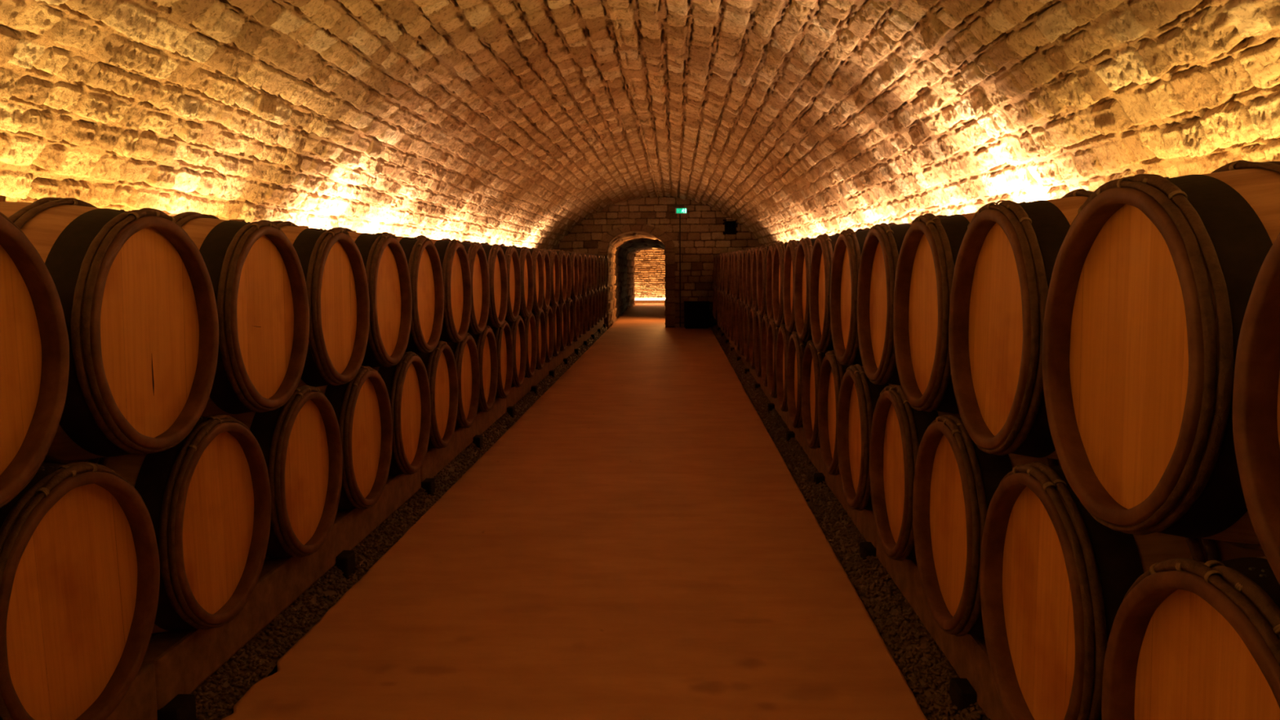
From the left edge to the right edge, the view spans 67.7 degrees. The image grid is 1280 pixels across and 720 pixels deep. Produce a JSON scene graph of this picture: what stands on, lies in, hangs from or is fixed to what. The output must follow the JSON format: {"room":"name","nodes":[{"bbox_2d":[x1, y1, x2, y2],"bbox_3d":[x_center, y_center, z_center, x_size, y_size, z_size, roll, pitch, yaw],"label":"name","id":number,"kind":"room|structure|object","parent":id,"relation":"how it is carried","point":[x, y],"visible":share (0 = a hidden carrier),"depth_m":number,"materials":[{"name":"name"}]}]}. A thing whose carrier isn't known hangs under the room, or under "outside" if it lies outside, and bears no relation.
{"room":"wine cellar","nodes":[
{"label":"wine cellar","id":0,"kind":"room"},
{"bbox_2d":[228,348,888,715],"bbox_3d":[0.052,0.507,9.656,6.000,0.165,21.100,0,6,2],"label":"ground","id":1,"kind":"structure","parent":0,"point":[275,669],"depth_m":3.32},
{"bbox_2d":[157,693,196,719],"bbox_3d":[-1.357,1.057,2.761,0.100,0.143,0.110,0,6,2],"label":"support block","id":2,"kind":"object","parent":1,"relation":"on","point":[183,706],"visible":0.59,"depth_m":2.74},
{"bbox_2d":[333,550,355,579],"bbox_3d":[-1.306,0.913,4.161,0.100,0.143,0.110,0,6,2],"label":"support block","id":3,"kind":"object","parent":1,"relation":"on","point":[345,560],"visible":0.32,"depth_m":4.11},
{"bbox_2d":[148,325,608,719],"bbox_3d":[-1.576,0.266,10.495,1.207,0.131,18.900,0,6,2],"label":"gravel","id":4,"kind":"object","parent":1,"relation":"on","point":[215,698],"visible":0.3,"depth_m":3.88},
{"bbox_2d":[106,662,157,719],"bbox_3d":[-1.434,1.013,1.958,0.095,0.181,1.476,0,6,2],"label":"rail","id":5,"kind":"object","parent":4,"relation":"on","point":[140,702],"visible":0.55,"depth_m":2.61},
{"bbox_2d":[0,462,159,719],"bbox_3d":[-1.732,0.565,2.258,0.882,0.714,0.701,0,6,2],"label":"wine barrel","id":6,"kind":"object","parent":5,"relation":"on","point":[80,562],"visible":0.9,"depth_m":2.26,"materials":[{"name":"brown wood"}]},
{"bbox_2d":[0,212,69,507],"bbox_3d":[-1.726,-0.005,1.845,0.882,0.714,0.700,0,6,2],"label":"wine barrel","id":7,"kind":"object","parent":6,"relation":"on","point":[34,343],"visible":1,"depth_m":2.05,"materials":[{"name":"brown wood"}]},
{"bbox_2d":[142,467,421,710],"bbox_3d":[-1.357,0.794,4.095,0.095,0.181,2.808,0,6,2],"label":"rail","id":8,"kind":"object","parent":4,"relation":"on","point":[182,660],"visible":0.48,"depth_m":3.38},
{"bbox_2d":[86,414,271,636],"bbox_3d":[-1.706,0.493,2.960,0.882,0.713,0.700,0,6,2],"label":"wine barrel","id":9,"kind":"object","parent":8,"relation":"on","point":[206,496],"visible":0.38,"depth_m":2.89,"materials":[{"name":"brown wood"}]},
{"bbox_2d":[0,195,218,464],"bbox_3d":[-1.701,-0.077,2.544,0.882,0.714,0.699,0,6,2],"label":"wine barrel","id":10,"kind":"object","parent":9,"relation":"on","point":[136,294],"visible":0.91,"depth_m":2.44,"materials":[{"name":"brown wood"}]},
{"bbox_2d":[132,209,309,417],"bbox_3d":[-1.676,-0.149,3.248,0.882,0.713,0.700,0,6,2],"label":"wine barrel","id":11,"kind":"object","parent":9,"relation":"on","point":[255,272],"visible":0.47,"depth_m":3.17,"materials":[{"name":"brown wood"}]},
{"bbox_2d":[227,385,342,559],"bbox_3d":[-1.681,0.421,3.659,0.882,0.714,0.699,0,6,2],"label":"wine barrel","id":12,"kind":"object","parent":8,"relation":"on","point":[300,440],"visible":0.35,"depth_m":3.62,"materials":[{"name":"brown wood"}]},
{"bbox_2d":[229,219,369,388],"bbox_3d":[-1.650,-0.221,3.947,0.882,0.713,0.699,0,6,2],"label":"wine barrel","id":13,"kind":"object","parent":12,"relation":"on","point":[332,264],"visible":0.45,"depth_m":3.90,"materials":[{"name":"brown wood"}]},
{"bbox_2d":[315,365,392,510],"bbox_3d":[-1.656,0.349,4.359,0.882,0.713,0.701,0,6,2],"label":"wine barrel","id":14,"kind":"object","parent":8,"relation":"on","point":[362,406],"visible":0.27,"depth_m":4.35,"materials":[{"name":"brown wood"}]},
{"bbox_2d":[420,397,506,481],"bbox_3d":[-1.256,0.507,6.895,0.095,0.181,2.808,0,6,2],"label":"rail","id":15,"kind":"object","parent":4,"relation":"on","point":[435,460],"visible":0.42,"depth_m":6.46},
{"bbox_2d":[446,333,479,428],"bbox_3d":[-1.584,0.135,6.457,0.882,0.714,0.700,0,6,2],"label":"wine barrel","id":16,"kind":"object","parent":15,"relation":"on","point":[464,352],"visible":0.23,"depth_m":6.53,"materials":[{"name":"brown wood"}]},
{"bbox_2d":[440,238,489,334],"bbox_3d":[-1.559,-0.507,6.745,0.882,0.714,0.700,0,6,2],"label":"wine barrel","id":17,"kind":"object","parent":16,"relation":"on","point":[477,261],"visible":0.27,"depth_m":6.84,"materials":[{"name":"brown wood"}]},
{"bbox_2d":[491,320,513,398],"bbox_3d":[-1.533,-0.009,7.856,0.882,0.714,0.699,0,6,2],"label":"wine barrel","id":18,"kind":"object","parent":15,"relation":"on","point":[503,336],"visible":0.18,"depth_m":7.96,"materials":[{"name":"brown wood"}]},
{"bbox_2d":[462,240,507,327],"bbox_3d":[-1.523,-0.579,7.443,0.882,0.714,0.700,0,6,2],"label":"wine barrel","id":19,"kind":"object","parent":18,"relation":"on","point":[497,268],"visible":0.29,"depth_m":7.49,"materials":[{"name":"brown wood"}]},
{"bbox_2d":[506,362,549,407],"bbox_3d":[-1.155,0.220,9.694,0.095,0.181,2.808,0,6,2],"label":"rail","id":20,"kind":"object","parent":4,"relation":"on","point":[515,394],"visible":0.38,"depth_m":9.37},
{"bbox_2d":[520,311,537,377],"bbox_3d":[-1.481,-0.153,9.259,0.882,0.712,0.700,0,6,2],"label":"wine barrel","id":21,"kind":"object","parent":20,"relation":"on","point":[529,322],"visible":0.2,"depth_m":9.39,"materials":[{"name":"brown wood"}]},
{"bbox_2d":[499,244,533,317],"bbox_3d":[-1.468,-0.723,8.846,0.882,0.713,0.700,0,6,2],"label":"wine barrel","id":22,"kind":"object","parent":21,"relation":"on","point":[524,254],"visible":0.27,"depth_m":8.92,"materials":[{"name":"brown wood"}]},
{"bbox_2d":[511,244,544,313],"bbox_3d":[-1.439,-0.795,9.544,0.882,0.713,0.701,0,6,2],"label":"wine barrel","id":23,"kind":"object","parent":21,"relation":"on","point":[536,256],"visible":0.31,"depth_m":9.66,"materials":[{"name":"brown wood"}]},
{"bbox_2d":[532,309,546,369],"bbox_3d":[-1.456,-0.224,9.957,0.882,0.714,0.700,0,6,2],"label":"wine barrel","id":24,"kind":"object","parent":20,"relation":"on","point":[540,317],"visible":0.15,"depth_m":10.12,"materials":[{"name":"brown wood"}]},
{"bbox_2d":[505,245,551,309],"bbox_3d":[-1.434,-0.866,10.244,0.882,0.713,0.700,0,6,2],"label":"wine barrel","id":25,"kind":"object","parent":24,"relation":"on","point":[546,263],"visible":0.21,"depth_m":10.43,"materials":[{"name":"brown wood"}]},
{"bbox_2d":[542,306,554,363],"bbox_3d":[-1.438,-0.295,10.658,0.882,0.714,0.700,0,6,2],"label":"wine barrel","id":26,"kind":"object","parent":20,"relation":"on","point":[548,313],"visible":0.16,"depth_m":10.84,"materials":[{"name":"brown wood"}]},
{"bbox_2d":[518,246,559,306],"bbox_3d":[-1.395,-0.938,10.944,0.882,0.714,0.699,0,6,2],"label":"wine barrel","id":27,"kind":"object","parent":26,"relation":"on","point":[553,257],"visible":0.23,"depth_m":11.00,"materials":[{"name":"brown wood"}]},
{"bbox_2d":[548,341,574,370],"bbox_3d":[-1.054,-0.067,12.494,0.095,0.181,2.808,0,6,2],"label":"rail","id":28,"kind":"object","parent":4,"relation":"on","point":[556,361],"visible":0.4,"depth_m":12.24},
{"bbox_2d":[550,303,560,356],"bbox_3d":[-1.414,-0.368,11.360,0.882,0.713,0.701,0,6,2],"label":"wine barrel","id":29,"kind":"object","parent":28,"relation":"on","point":[556,310],"visible":0.19,"depth_m":11.52,"materials":[{"name":"brown wood"}]},
{"bbox_2d":[541,248,567,304],"bbox_3d":[-1.362,-1.010,11.643,0.882,0.714,0.699,0,6,2],"label":"wine barrel","id":30,"kind":"object","parent":29,"relation":"on","point":[562,257],"visible":0.18,"depth_m":11.77,"materials":[{"name":"brown wood"}]},
{"bbox_2d":[558,302,567,351],"bbox_3d":[-1.389,-0.440,12.057,0.882,0.713,0.700,0,6,2],"label":"wine barrel","id":31,"kind":"object","parent":28,"relation":"on","point":[562,307],"visible":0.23,"depth_m":12.24,"materials":[{"name":"brown wood"}]},
{"bbox_2d":[548,248,571,301],"bbox_3d":[-1.358,-1.082,12.346,0.882,0.713,0.700,0,6,2],"label":"wine barrel","id":32,"kind":"object","parent":31,"relation":"on","point":[566,253],"visible":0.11,"depth_m":12.56,"materials":[{"name":"brown wood"}]},
{"bbox_2d":[565,297,573,346],"bbox_3d":[-1.352,-0.511,12.758,0.882,0.714,0.700,0,6,2],"label":"wine barrel","id":33,"kind":"object","parent":28,"relation":"on","point":[570,309],"visible":0.21,"depth_m":12.82,"materials":[{"name":"brown wood"}]},
{"bbox_2d":[555,249,577,299],"bbox_3d":[-1.313,-1.153,13.045,0.882,0.714,0.700,0,6,2],"label":"wine barrel","id":34,"kind":"object","parent":33,"relation":"on","point":[574,263],"visible":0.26,"depth_m":12.97,"materials":[{"name":"brown wood"}]},
{"bbox_2d":[573,329,591,348],"bbox_3d":[-0.953,-0.354,15.293,0.095,0.181,2.808,0,6,2],"label":"rail","id":35,"kind":"object","parent":4,"relation":"on","point":[584,337],"visible":0.36,"depth_m":15.11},
{"bbox_2d":[577,296,583,337],"bbox_3d":[-1.310,-0.654,14.155,0.882,0.714,0.699,0,6,2],"label":"wine barrel","id":36,"kind":"object","parent":35,"relation":"on","point":[580,301],"visible":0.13,"depth_m":14.38,"materials":[{"name":"brown wood"}]},
{"bbox_2d":[570,252,582,297],"bbox_3d":[-1.297,-1.226,13.745,0.882,0.713,0.700,0,6,2],"label":"wine barrel","id":37,"kind":"object","parent":36,"relation":"on","point":[579,256],"visible":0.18,"depth_m":13.93,"materials":[{"name":"brown wood"}]},
{"bbox_3d":[-1.668,-0.065,12.516,0.095,0.181,2.808,0,6,2],"label":"rail","id":38,"kind":"object","parent":4,"relation":"on","visible":0},
{"bbox_2d":[571,297,579,342],"bbox_3d":[-1.317,-0.582,13.455,0.882,0.714,0.700,0,6,2],"label":"wine barrel","id":39,"kind":"object","parent":38,"relation":"on","point":[575,302],"visible":0.16,"depth_m":13.58,"materials":[{"name":"brown wood"}]},
{"bbox_3d":[-1.971,0.795,4.118,0.095,0.181,2.808,0,6,2],"label":"rail","id":40,"kind":"object","parent":4,"relation":"on","visible":0},
{"bbox_2d":[372,351,431,475],"bbox_3d":[-1.622,0.278,5.057,0.882,0.713,0.701,0,6,2],"label":"wine barrel","id":41,"kind":"object","parent":40,"relation":"on","point":[406,382],"visible":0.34,"depth_m":5.05,"materials":[{"name":"brown wood"}]},
{"bbox_2d":[298,226,412,368],"bbox_3d":[-1.630,-0.292,4.646,0.882,0.714,0.700,0,6,2],"label":"wine barrel","id":42,"kind":"object","parent":41,"relation":"on","point":[384,258],"visible":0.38,"depth_m":4.63,"materials":[{"name":"brown wood"}]},
{"bbox_2d":[353,231,444,353],"bbox_3d":[-1.607,-0.364,5.345,0.882,0.714,0.700,0,6,2],"label":"wine barrel","id":43,"kind":"object","parent":41,"relation":"on","point":[422,256],"visible":0.3,"depth_m":5.35,"materials":[{"name":"brown wood"}]},
{"bbox_3d":[-1.870,0.508,6.917,0.095,0.181,2.808,0,6,2],"label":"rail","id":44,"kind":"object","parent":4,"relation":"on","visible":0},
{"bbox_2d":[415,340,457,448],"bbox_3d":[-1.603,0.206,5.759,0.882,0.713,0.700,0,6,2],"label":"wine barrel","id":45,"kind":"object","parent":44,"relation":"on","point":[440,365],"visible":0.16,"depth_m":5.80,"materials":[{"name":"brown wood"}]},
{"bbox_2d":[393,234,471,342],"bbox_3d":[-1.569,-0.436,6.043,0.882,0.713,0.700,0,6,2],"label":"wine barrel","id":46,"kind":"object","parent":45,"relation":"on","point":[453,256],"visible":0.27,"depth_m":6.03,"materials":[{"name":"brown wood"}]},
{"bbox_2d":[470,325,497,412],"bbox_3d":[-1.561,0.063,7.158,0.882,0.713,0.700,0,6,2],"label":"wine barrel","id":47,"kind":"object","parent":44,"relation":"on","point":[486,344],"visible":0.19,"depth_m":7.25,"materials":[{"name":"brown wood"}]},
{"bbox_3d":[-1.769,0.221,9.717,0.095,0.181,2.808,0,6,2],"label":"rail","id":48,"kind":"object","parent":4,"relation":"on","visible":0},
{"bbox_2d":[506,315,526,387],"bbox_3d":[-1.504,-0.081,8.556,0.882,0.712,0.700,0,6,2],"label":"wine barrel","id":49,"kind":"object","parent":48,"relation":"on","point":[517,332],"visible":0.18,"depth_m":8.67,"materials":[{"name":"brown wood"}]},
{"bbox_2d":[461,241,520,321],"bbox_3d":[-1.502,-0.651,8.143,0.882,0.714,0.700,0,6,2],"label":"wine barrel","id":50,"kind":"object","parent":49,"relation":"on","point":[513,264],"visible":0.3,"depth_m":8.24,"materials":[{"name":"brown wood"}]},
{"bbox_3d":[-1.567,-0.352,15.316,0.095,0.181,2.808,0,6,2],"label":"rail","id":51,"kind":"object","parent":4,"relation":"on","visible":0},
{"bbox_2d":[581,294,587,334],"bbox_3d":[-1.275,-0.726,14.855,0.882,0.713,0.701,0,6,2],"label":"wine barrel","id":52,"kind":"object","parent":51,"relation":"on","point":[584,299],"visible":0.15,"depth_m":14.99,"materials":[{"name":"brown wood"}]},
{"bbox_2d":[568,251,587,296],"bbox_3d":[-1.262,-1.297,14.445,0.882,0.713,0.701,0,6,2],"label":"wine barrel","id":53,"kind":"object","parent":52,"relation":"on","point":[584,270],"visible":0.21,"depth_m":14.54,"materials":[{"name":"brown wood"}]},
{"bbox_2d":[421,478,435,496],"bbox_3d":[-1.256,0.770,5.561,0.100,0.143,0.110,0,6,2],"label":"support block","id":54,"kind":"object","parent":1,"relation":"on","point":[428,484],"visible":0.3,"depth_m":5.51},
{"bbox_2d":[711,324,990,719],"bbox_3d":[1.719,0.255,10.375,1.205,0.130,18.900,0,6,2],"label":"gravel","id":55,"kind":"object","parent":1,"relation":"on","point":[927,672],"visible":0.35,"depth_m":3.87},
{"bbox_2d":[728,337,741,356],"bbox_3d":[1.431,-0.233,13.963,0.095,0.181,2.808,0,6,2],"label":"rail","id":56,"kind":"object","parent":55,"relation":"on","point":[738,352],"visible":0.19,"depth_m":13.82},
{"bbox_2d":[733,297,737,345],"bbox_3d":[1.691,-0.519,12.644,0.882,0.713,0.700,0,6,2],"label":"wine barrel","id":57,"kind":"object","parent":56,"relation":"on","point":[735,300],"visible":0.1,"depth_m":12.89,"materials":[{"name":"brown wood"}]},
{"bbox_2d":[734,249,740,300],"bbox_3d":[1.673,-1.090,12.235,0.882,0.713,0.700,0,6,2],"label":"wine barrel","id":58,"kind":"object","parent":57,"relation":"on","point":[738,252],"visible":0.15,"depth_m":12.17,"materials":[{"name":"brown wood"}]},
{"bbox_2d":[741,355,760,383],"bbox_3d":[1.330,0.054,11.163,0.095,0.181,2.808,0,6,2],"label":"rail","id":59,"kind":"object","parent":55,"relation":"on","point":[753,371],"visible":0.2,"depth_m":10.89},
{"bbox_2d":[743,303,751,362],"bbox_3d":[1.608,-0.304,10.546,0.882,0.713,0.699,0,6,2],"label":"wine barrel","id":60,"kind":"object","parent":59,"relation":"on","point":[747,310],"visible":0.12,"depth_m":10.71,"materials":[{"name":"brown wood"}]},
{"bbox_2d":[748,306,756,369],"bbox_3d":[1.587,-0.232,9.846,0.882,0.714,0.700,0,6,2],"label":"wine barrel","id":61,"kind":"object","parent":59,"relation":"on","point":[753,313],"visible":0.18,"depth_m":10.05,"materials":[{"name":"brown wood"}]},
{"bbox_2d":[746,247,754,308],"bbox_3d":[1.597,-0.874,10.135,0.882,0.714,0.699,0,6,2],"label":"wine barrel","id":62,"kind":"object","parent":61,"relation":"on","point":[749,259],"visible":0.21,"depth_m":10.33,"materials":[{"name":"brown wood"}]},
{"bbox_2d":[751,246,759,311],"bbox_3d":[1.573,-0.803,9.434,0.882,0.713,0.700,0,6,2],"label":"wine barrel","id":63,"kind":"object","parent":61,"relation":"on","point":[755,256],"visible":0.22,"depth_m":9.66,"materials":[{"name":"brown wood"}]},
{"bbox_2d":[760,377,795,433],"bbox_3d":[1.229,0.341,8.364,0.095,0.181,2.808,0,6,2],"label":"rail","id":64,"kind":"object","parent":55,"relation":"on","point":[784,415],"visible":0.23,"depth_m":8.07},
{"bbox_2d":[795,426,876,547],"bbox_3d":[1.128,0.628,5.564,0.095,0.181,2.808,0,6,2],"label":"rail","id":65,"kind":"object","parent":55,"relation":"on","point":[864,520],"visible":0.22,"depth_m":5.05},
{"bbox_2d":[875,533,1008,719],"bbox_3d":[1.027,0.914,2.764,0.095,0.181,2.808,0,6,2],"label":"rail","id":66,"kind":"object","parent":55,"relation":"on","point":[967,654],"visible":0.31,"depth_m":2.98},
{"bbox_3d":[1.642,0.913,2.742,0.095,0.181,2.808,0,6,2],"label":"rail","id":67,"kind":"object","parent":55,"relation":"on","visible":0},
{"bbox_2d":[869,384,960,560],"bbox_3d":[1.359,0.413,3.546,0.882,0.713,0.700,0,6,2],"label":"wine barrel","id":68,"kind":"object","parent":67,"relation":"on","point":[898,429],"visible":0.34,"depth_m":3.60,"materials":[{"name":"brown wood"}]},
{"bbox_2d":[857,214,943,386],"bbox_3d":[1.373,-0.229,3.833,0.882,0.713,0.700,0,6,2],"label":"wine barrel","id":69,"kind":"object","parent":68,"relation":"on","point":[882,244],"visible":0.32,"depth_m":3.92,"materials":[{"name":"brown wood"}]},
{"bbox_2d":[893,212,976,413],"bbox_3d":[1.345,-0.157,3.134,0.882,0.713,0.700,0,6,2],"label":"wine barrel","id":70,"kind":"object","parent":68,"relation":"on","point":[930,248],"visible":0.27,"depth_m":3.15,"materials":[{"name":"brown wood"}]},
{"bbox_2d":[912,414,1060,636],"bbox_3d":[1.333,0.485,2.845,0.882,0.714,0.699,0,6,2],"label":"wine barrel","id":71,"kind":"object","parent":67,"relation":"on","point":[955,482],"visible":0.31,"depth_m":2.84,"materials":[{"name":"brown wood"}]},
{"bbox_2d":[948,188,1093,459],"bbox_3d":[1.320,-0.085,2.436,0.882,0.714,0.700,0,6,2],"label":"wine barrel","id":72,"kind":"object","parent":71,"relation":"on","point":[1008,251],"visible":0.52,"depth_m":2.41,"materials":[{"name":"brown wood"}]},
{"bbox_2d":[979,462,1265,719],"bbox_3d":[1.308,0.557,2.148,0.882,0.713,0.700,0,6,2],"label":"wine barrel","id":73,"kind":"object","parent":67,"relation":"on","point":[1055,580],"visible":0.53,"depth_m":2.10,"materials":[{"name":"brown wood"}]},
{"bbox_2d":[1042,160,1279,550],"bbox_3d":[1.295,-0.013,1.735,0.882,0.714,0.700,0,6,2],"label":"wine barrel","id":74,"kind":"object","parent":73,"relation":"on","point":[1153,277],"visible":0.98,"depth_m":1.66,"materials":[{"name":"brown wood"}]},
{"bbox_2d":[1101,555,1279,719],"bbox_3d":[1.283,0.629,1.447,0.882,0.714,0.700,0,6,2],"label":"wine barrel","id":75,"kind":"object","parent":67,"relation":"on","point":[1189,639],"visible":0.97,"depth_m":1.52,"materials":[{"name":"brown wood"}]},
{"bbox_2d":[1232,232,1279,584],"bbox_3d":[1.270,0.058,1.034,0.882,0.712,0.700,0,6,2],"label":"wine barrel","id":76,"kind":"object","parent":75,"relation":"on","point":[1256,380],"visible":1,"depth_m":1.32,"materials":[{"name":"brown wood"}]},
{"bbox_3d":[1.743,0.626,5.542,0.095,0.181,2.808,0,6,2],"label":"rail","id":77,"kind":"object","parent":55,"relation":"on","visible":0},
{"bbox_2d":[786,331,808,428],"bbox_3d":[1.453,0.126,6.346,0.882,0.713,0.701,0,6,2],"label":"wine barrel","id":78,"kind":"object","parent":77,"relation":"on","point":[796,348],"visible":0.2,"depth_m":6.50,"materials":[{"name":"brown wood"}]},
{"bbox_2d":[782,240,799,333],"bbox_3d":[1.471,-0.516,6.636,0.882,0.714,0.699,0,6,2],"label":"wine barrel","id":79,"kind":"object","parent":78,"relation":"on","point":[792,246],"visible":0.12,"depth_m":6.84,"materials":[{"name":"brown wood"}]},
{"bbox_2d":[801,340,827,448],"bbox_3d":[1.438,0.198,5.647,0.882,0.714,0.699,0,6,2],"label":"wine barrel","id":80,"kind":"object","parent":77,"relation":"on","point":[812,360],"visible":0.2,"depth_m":5.81,"materials":[{"name":"brown wood"}]},
{"bbox_2d":[793,233,839,342],"bbox_3d":[1.438,-0.444,5.935,0.882,0.714,0.700,0,6,2],"label":"wine barrel","id":81,"kind":"object","parent":80,"relation":"on","point":[805,247],"visible":0.17,"depth_m":6.09,"materials":[{"name":"brown wood"}]},
{"bbox_2d":[817,350,862,475],"bbox_3d":[1.411,0.270,4.946,0.882,0.714,0.700,0,6,2],"label":"wine barrel","id":82,"kind":"object","parent":77,"relation":"on","point":[832,373],"visible":0.17,"depth_m":5.11,"materials":[{"name":"brown wood"}]},
{"bbox_2d":[808,227,869,352],"bbox_3d":[1.413,-0.372,5.233,0.882,0.713,0.701,0,6,2],"label":"wine barrel","id":83,"kind":"object","parent":82,"relation":"on","point":[824,246],"visible":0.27,"depth_m":5.35,"materials":[{"name":"brown wood"}]},
{"bbox_2d":[829,222,895,366],"bbox_3d":[1.395,-0.301,4.535,0.882,0.713,0.699,0,6,2],"label":"wine barrel","id":84,"kind":"object","parent":82,"relation":"on","point":[848,248],"visible":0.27,"depth_m":4.63,"materials":[{"name":"brown wood"}]},
{"bbox_2d":[836,364,900,511],"bbox_3d":[1.373,0.341,4.248,0.882,0.713,0.699,0,6,2],"label":"wine barrel","id":85,"kind":"object","parent":77,"relation":"on","point":[858,398],"visible":0.24,"depth_m":4.31,"materials":[{"name":"brown wood"}]},
{"bbox_3d":[1.843,0.339,8.341,0.095,0.181,2.808,0,6,2],"label":"rail","id":86,"kind":"object","parent":55,"relation":"on","visible":0},
{"bbox_2d":[754,310,763,377],"bbox_3d":[1.563,-0.161,9.146,0.882,0.713,0.699,0,6,2],"label":"wine barrel","id":87,"kind":"object","parent":86,"relation":"on","point":[758,319],"visible":0.17,"depth_m":9.35,"materials":[{"name":"brown wood"}]},
{"bbox_2d":[757,241,786,315],"bbox_3d":[1.541,-0.731,8.732,0.882,0.713,0.701,0,6,2],"label":"wine barrel","id":88,"kind":"object","parent":87,"relation":"on","point":[762,254],"visible":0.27,"depth_m":8.68,"materials":[{"name":"brown wood"}]},
{"bbox_2d":[760,314,769,386],"bbox_3d":[1.537,-0.088,8.444,0.882,0.714,0.700,0,6,2],"label":"wine barrel","id":89,"kind":"object","parent":86,"relation":"on","point":[766,321],"visible":0.12,"depth_m":8.69,"materials":[{"name":"brown wood"}]},
{"bbox_2d":[765,240,798,320],"bbox_3d":[1.530,-0.659,8.035,0.882,0.714,0.700,0,6,2],"label":"wine barrel","id":90,"kind":"object","parent":89,"relation":"on","point":[771,247],"visible":0.16,"depth_m":8.28,"materials":[{"name":"brown wood"}]},
{"bbox_2d":[766,318,779,398],"bbox_3d":[1.498,-0.017,7.745,0.882,0.714,0.699,0,6,2],"label":"wine barrel","id":91,"kind":"object","parent":86,"relation":"on","point":[772,332],"visible":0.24,"depth_m":7.93,"materials":[{"name":"brown wood"}]},
{"bbox_2d":[775,324,791,412],"bbox_3d":[1.478,0.055,7.047,0.882,0.714,0.700,0,6,2],"label":"wine barrel","id":92,"kind":"object","parent":86,"relation":"on","point":[784,335],"visible":0.16,"depth_m":7.24,"materials":[{"name":"brown wood"}]},
{"bbox_2d":[772,238,811,326],"bbox_3d":[1.488,-0.588,7.332,0.882,0.712,0.699,0,6,2],"label":"wine barrel","id":93,"kind":"object","parent":92,"relation":"on","point":[780,249],"visible":0.21,"depth_m":7.48,"materials":[{"name":"brown wood"}]},
{"bbox_3d":[1.944,0.052,11.141,0.095,0.181,2.808,0,6,2],"label":"rail","id":94,"kind":"object","parent":55,"relation":"on","visible":0},
{"bbox_2d":[735,298,741,350],"bbox_3d":[1.655,-0.447,11.944,0.882,0.714,0.700,0,6,2],"label":"wine barrel","id":95,"kind":"object","parent":94,"relation":"on","point":[738,302],"visible":0.1,"depth_m":12.13,"materials":[{"name":"brown wood"}]},
{"bbox_2d":[738,249,744,302],"bbox_3d":[1.658,-1.018,11.533,0.882,0.714,0.700,0,6,2],"label":"wine barrel","id":96,"kind":"object","parent":95,"relation":"on","point":[740,264],"visible":0.14,"depth_m":11.78,"materials":[{"name":"brown wood"}]},
{"bbox_2d":[738,301,745,355],"bbox_3d":[1.631,-0.375,11.245,0.882,0.714,0.701,0,6,2],"label":"wine barrel","id":97,"kind":"object","parent":94,"relation":"on","point":[742,305],"visible":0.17,"depth_m":11.43,"materials":[{"name":"brown wood"}]},
{"bbox_2d":[742,245,768,305],"bbox_3d":[1.625,-0.946,10.832,0.882,0.713,0.699,0,6,2],"label":"wine barrel","id":98,"kind":"object","parent":97,"relation":"on","point":[745,251],"visible":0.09,"depth_m":11.05,"materials":[{"name":"brown wood"}]},
{"bbox_3d":[2.045,-0.235,13.940,0.095,0.181,2.808,0,6,2],"label":"rail","id":99,"kind":"object","parent":55,"relation":"on","visible":0},
{"bbox_2d":[728,294,733,341],"bbox_3d":[1.704,-0.591,13.343,0.882,0.714,0.699,0,6,2],"label":"wine barrel","id":100,"kind":"object","parent":99,"relation":"on","point":[731,299],"visible":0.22,"depth_m":13.31,"materials":[{"name":"brown wood"}]},
{"bbox_2d":[859,542,875,559],"bbox_3d":[1.033,0.891,4.234,0.100,0.143,0.110,0,6,2],"label":"support block","id":101,"kind":"object","parent":1,"relation":"on","point":[866,548],"visible":0.27,"depth_m":4.19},
{"bbox_2d":[949,678,977,714],"bbox_3d":[0.982,1.034,2.834,0.100,0.143,0.110,0,6,2],"label":"support block","id":102,"kind":"object","parent":1,"relation":"on","point":[962,693],"visible":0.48,"depth_m":2.80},
{"bbox_2d":[221,302,927,719],"bbox_3d":[0.287,-0.289,16.449,2.112,0.075,31.784,0,6,2],"label":"floor","id":103,"kind":"structure","parent":0,"point":[639,544],"depth_m":4.01,"materials":[{"name":"concrete"}]},
{"bbox_2d":[683,301,710,328],"bbox_3d":[1.164,-0.930,19.590,0.530,0.550,0.327,0,6,2],"label":"base cabinet","id":104,"kind":"object","parent":103,"relation":"on","point":[696,313],"visible":1,"depth_m":19.43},
{"bbox_2d":[607,231,665,327],"bbox_3d":[0.197,-2.234,25.165,1.431,2.022,10.896,0,6,2],"label":"archway","id":105,"kind":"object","parent":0,"point":[622,251],"depth_m":23.58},
{"bbox_2d":[0,0,1279,249],"bbox_3d":[0.017,-0.982,9.354,5.653,2.748,20.800,0,6,2],"label":"ceiling","id":106,"kind":"structure","parent":0,"point":[508,122],"depth_m":4.87,"materials":[{"name":"brick"}]},
{"bbox_2d":[634,248,665,297],"bbox_3d":[0.654,-3.252,32.009,5.400,2.750,0.122,0,6,2],"label":"wall","id":107,"kind":"structure","parent":0,"point":[650,264],"depth_m":32.07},
{"bbox_2d":[553,195,763,328],"bbox_3d":[0.410,-2.018,19.705,5.700,2.860,0.070,0,6,2],"label":"wall","id":108,"kind":"structure","parent":0,"point":[703,237],"depth_m":19.65,"materials":[{"name":"brick"}]},
{"bbox_2d":[679,213,680,326],"bbox_3d":[0.828,-1.843,19.689,0.025,2.310,0.042,0,6,2],"label":"cable conduit","id":109,"kind":"object","parent":108,"relation":"attached to","point":[679,214],"visible":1,"depth_m":19.66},
{"bbox_2d":[723,219,737,234],"bbox_3d":[1.861,-2.751,19.760,0.300,0.310,0.358,0,6,2],"label":"vent","id":110,"kind":"object","parent":108,"relation":"attached to","point":[731,226],"depth_m":19.90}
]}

